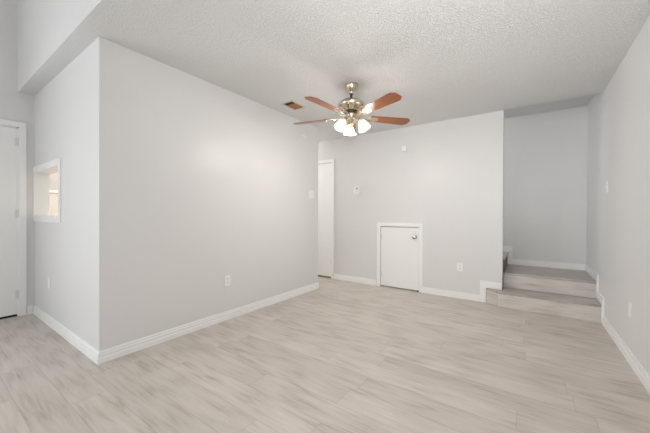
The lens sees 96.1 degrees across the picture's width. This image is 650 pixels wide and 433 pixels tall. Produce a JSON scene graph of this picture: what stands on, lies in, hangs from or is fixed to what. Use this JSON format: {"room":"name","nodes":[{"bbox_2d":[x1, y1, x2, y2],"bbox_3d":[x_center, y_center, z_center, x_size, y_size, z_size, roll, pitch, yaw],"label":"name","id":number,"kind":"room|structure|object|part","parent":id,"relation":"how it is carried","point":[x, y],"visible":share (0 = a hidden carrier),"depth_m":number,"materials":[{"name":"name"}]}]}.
{"room":"empty living room","nodes":[
{"label":"empty living room","id":0,"kind":"room"},
{"bbox_2d":[0,0,34,306],"bbox_3d":[-4.694,-1.061,1.337,0.120,4.300,4.823,0,0,35],"label":"wall","id":1,"kind":"structure","parent":0,"point":[17,106],"depth_m":3.16,"materials":[{"name":"paint"}]},
{"bbox_2d":[0,119,26,318],"bbox_3d":[-3.571,0.027,2.850,0.109,2.116,0.931,0,0,35],"label":"door","id":2,"kind":"structure","parent":1,"relation":"in","point":[13,188],"depth_m":3.16,"materials":[{"name":"white wood"}]},
{"bbox_2d":[27,305,32,314],"bbox_3d":[-3.289,1.038,3.256,0.016,0.092,0.045,0,0,35],"label":"baseboard","id":3,"kind":"structure","parent":1,"relation":"attached to","point":[29,308],"depth_m":3.25,"materials":[{"name":"white wood"}]},
{"bbox_2d":[49,193,57,215],"bbox_3d":[-3.867,-0.151,5.553,0.100,2.440,2.250,0,0,35],"label":"wall","id":4,"kind":"structure","parent":0,"point":[53,197],"depth_m":4.72,"materials":[{"name":"beige paint"}]},
{"bbox_2d":[49,172,57,189],"bbox_3d":[-4.293,-0.157,6.182,0.120,2.440,3.578,0,0,35],"label":"wall","id":5,"kind":"structure","parent":0,"point":[53,178],"depth_m":5.24,"materials":[{"name":"paint"}]},
{"bbox_2d":[17,0,103,91],"bbox_3d":[-1.216,-2.269,1.760,5.324,1.860,0.120,0,0,35],"label":"wall","id":6,"kind":"structure","parent":0,"point":[43,26],"depth_m":2.57,"materials":[{"name":"paint"}]},
{"bbox_2d":[34,42,92,345],"bbox_3d":[-2.492,-0.130,2.816,1.811,2.440,0.120,0,0,35],"label":"wall","id":7,"kind":"structure","parent":0,"point":[63,109],"depth_m":2.57,"materials":[{"name":"paint"}]},
{"bbox_2d":[33,158,60,222],"bbox_3d":[-2.830,-0.250,3.045,0.990,0.605,0.130,0,0,35],"label":"window","id":8,"kind":"structure","parent":7,"relation":"in","point":[41,172],"depth_m":3.27,"materials":[{"name":"white wood"}]},
{"bbox_2d":[33,305,99,364],"bbox_3d":[-2.480,1.045,2.728,1.947,0.092,0.016,0,0,35],"label":"baseboard","id":9,"kind":"structure","parent":7,"relation":"attached to","point":[92,353],"depth_m":2.54,"materials":[{"name":"white wood"}]},
{"bbox_2d":[93,36,317,350],"bbox_3d":[-0.944,-0.126,3.346,0.120,2.440,2.762,0,0,35],"label":"wall","id":10,"kind":"structure","parent":0,"point":[197,182],"depth_m":2.73,"materials":[{"name":"paint"}]},
{"bbox_2d":[100,282,318,363],"bbox_3d":[-0.889,1.048,3.321,0.016,0.092,2.778,0,0,35],"label":"baseboard","id":11,"kind":"structure","parent":10,"relation":"attached to","point":[108,354],"depth_m":2.77,"materials":[{"name":"white wood"}]},
{"bbox_2d":[225,275,229,286],"bbox_3d":[-1.037,0.680,3.110,0.008,0.116,0.072,0,0,35],"label":"wall outlet","id":12,"kind":"object","parent":10,"relation":"attached to","point":[227,277],"visible":1,"depth_m":3.11,"materials":[{"name":"white plastic"}]},
{"bbox_2d":[309,190,313,198],"bbox_3d":[-0.195,-0.329,4.296,0.018,0.116,0.116,0,0,35],"label":"light switch","id":13,"kind":"object","parent":10,"relation":"attached to","point":[311,193],"visible":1,"depth_m":4.30,"materials":[{"name":"white plastic"}]},
{"bbox_2d":[0,277,649,432],"bbox_3d":[-2.248,1.144,2.347,7.883,0.100,9.510,0,0,35],"label":"floor","id":14,"kind":"structure","parent":0,"point":[339,356],"depth_m":2.02,"materials":[{"name":"beige laminate"}]},
{"bbox_2d":[486,251,600,322],"bbox_3d":[2.512,0.629,3.983,1.688,0.949,1.111,0,0,35],"label":"staircase","id":15,"kind":"structure","parent":14,"relation":"on","point":[568,282],"depth_m":3.48,"materials":[{"name":"beige laminate"}]},
{"bbox_2d":[20,0,649,141],"bbox_3d":[-1.174,-1.435,3.854,7.883,0.170,3.578,0,0,35],"label":"ceiling","id":16,"kind":"structure","parent":0,"point":[445,59],"depth_m":2.31,"materials":[{"name":"paint"}]},
{"bbox_2d":[281,100,304,109],"bbox_3d":[-0.381,-1.338,3.519,0.178,0.014,0.250,0,0,35],"label":"ceiling vent","id":17,"kind":"object","parent":16,"relation":"in","point":[291,104],"visible":1,"depth_m":3.51,"materials":[{"name":"beige metal"}]},
{"bbox_2d":[293,82,409,135],"bbox_3d":[0.233,-1.077,2.937,1.244,0.522,1.217,0,0,35],"label":"ceiling fan","id":18,"kind":"object","parent":16,"relation":"hanging from","point":[351,106],"visible":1,"depth_m":2.90,"materials":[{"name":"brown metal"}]},
{"bbox_3d":[-0.129,-1.015,3.118,0.441,0.006,0.138,0,12,22],"label":"blade","id":19,"kind":"part","parent":18,"relation":"part of","materials":[{"name":"brown wood"}]},
{"bbox_3d":[-0.007,-1.012,2.633,0.138,0.006,0.441,16,10,39],"label":"blade","id":20,"kind":"part","parent":18,"relation":"part of","materials":[{"name":"brown wood"}]},
{"bbox_3d":[0.150,-0.913,2.885,0.127,0.136,0.129,0,0,35],"label":"lamp shade","id":21,"kind":"part","parent":18,"relation":"part of","materials":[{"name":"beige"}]},
{"bbox_3d":[0.254,-0.913,3.102,0.125,0.136,0.124,0,0,35],"label":"lamp shade","id":22,"kind":"part","parent":18,"relation":"part of","materials":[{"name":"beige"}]},
{"bbox_3d":[0.394,-0.912,2.899,0.124,0.136,0.123,0,0,-20],"label":"lamp shade","id":23,"kind":"part","parent":18,"relation":"part of","materials":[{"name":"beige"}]},
{"bbox_3d":[0.492,-1.010,2.599,0.138,0.006,0.441,14,-7,-31],"label":"blade","id":24,"kind":"part","parent":18,"relation":"part of","materials":[{"name":"brown wood"}]},
{"bbox_3d":[0.679,-1.012,3.064,0.441,0.006,0.138,0,-12,-14],"label":"blade","id":25,"kind":"part","parent":18,"relation":"part of","materials":[{"name":"brown wood"}]},
{"bbox_2d":[318,110,503,294],"bbox_3d":[-0.496,-0.223,5.639,6.728,2.610,0.120,0,0,35],"label":"wall","id":26,"kind":"structure","parent":0,"point":[448,179],"depth_m":4.15,"materials":[{"name":"paint"}]},
{"bbox_2d":[318,159,333,278],"bbox_3d":[-0.197,0.035,5.358,0.875,2.101,0.119,0,0,35],"label":"door","id":27,"kind":"structure","parent":26,"relation":"in","point":[325,171],"depth_m":5.22,"materials":[{"name":"white wood"}]},
{"bbox_2d":[334,274,375,285],"bbox_3d":[0.488,1.045,4.873,0.795,0.092,0.016,0,0,35],"label":"baseboard","id":28,"kind":"structure","parent":26,"relation":"attached to","point":[336,276],"depth_m":4.85,"materials":[{"name":"white wood"}]},
{"bbox_2d":[354,186,359,193],"bbox_3d":[0.529,-0.442,4.832,0.104,0.137,0.029,0,0,35],"label":"thermostat","id":29,"kind":"object","parent":26,"relation":"attached to","point":[356,188],"visible":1,"depth_m":4.82,"materials":[{"name":"white plastic"}]},
{"bbox_2d":[377,222,422,292],"bbox_3d":[1.113,0.594,4.421,0.722,1.005,0.098,0,0,35],"label":"door","id":30,"kind":"structure","parent":26,"relation":"in","point":[401,245],"depth_m":4.42,"materials":[{"name":"white wood"}]},
{"bbox_2d":[457,262,462,271],"bbox_3d":[1.822,0.678,3.944,0.072,0.116,0.008,0,0,35],"label":"wall outlet","id":31,"kind":"object","parent":26,"relation":"attached to","point":[459,265],"visible":1,"depth_m":3.94,"materials":[{"name":"white plastic"}]},
{"bbox_2d":[423,281,501,302],"bbox_3d":[1.817,0.966,3.946,0.980,0.272,0.014,0,0,35],"label":"trim","id":32,"kind":"structure","parent":26,"relation":"attached to","point":[483,284],"depth_m":3.87,"materials":[{"name":"white wood"}]},
{"bbox_2d":[502,111,503,272],"bbox_3d":[2.265,-0.310,3.712,0.004,2.030,0.118,0,0,35],"label":"trim","id":33,"kind":"structure","parent":26,"relation":"attached to","point":[503,111],"depth_m":3.67,"materials":[{"name":"paint"}]},
{"bbox_2d":[503,106,587,296],"bbox_3d":[2.003,-0.209,5.101,3.843,2.610,0.120,0,0,35],"label":"wall","id":34,"kind":"structure","parent":0,"point":[545,216],"depth_m":4.20,"materials":[{"name":"paint"}]},
{"bbox_2d":[503,246,585,270],"bbox_3d":[2.954,0.492,4.357,1.423,0.465,0.014,0,0,35],"label":"trim","id":35,"kind":"structure","parent":34,"relation":"attached to","point":[560,265],"depth_m":4.23,"materials":[{"name":"white wood"}]},
{"bbox_2d":[504,95,592,118],"bbox_3d":[1.775,-1.562,4.653,3.963,0.100,1.110,0,0,35],"label":"ceiling","id":36,"kind":"structure","parent":0,"point":[585,100],"depth_m":4.01,"materials":[{"name":"paint"}]},
{"bbox_2d":[586,16,649,376],"bbox_3d":[0.978,-1.030,0.162,0.120,4.300,9.390,0,0,35],"label":"wall","id":37,"kind":"structure","parent":0,"point":[618,142],"depth_m":2.38,"materials":[{"name":"paint"}]},
{"bbox_2d":[585,265,649,393],"bbox_3d":[0.881,0.888,0.162,0.014,0.462,9.270,0,0,35],"label":"trim","id":38,"kind":"structure","parent":37,"relation":"attached to","point":[635,365],"depth_m":2.44,"materials":[{"name":"white wood"}]},
{"bbox_2d":[628,301,631,317],"bbox_3d":[2.338,0.709,2.242,0.007,0.116,0.072,0,0,35],"label":"wall plate","id":39,"kind":"object","parent":37,"relation":"attached to","point":[629,302],"visible":1,"depth_m":2.24,"materials":[{"name":"white plastic"}]}
]}

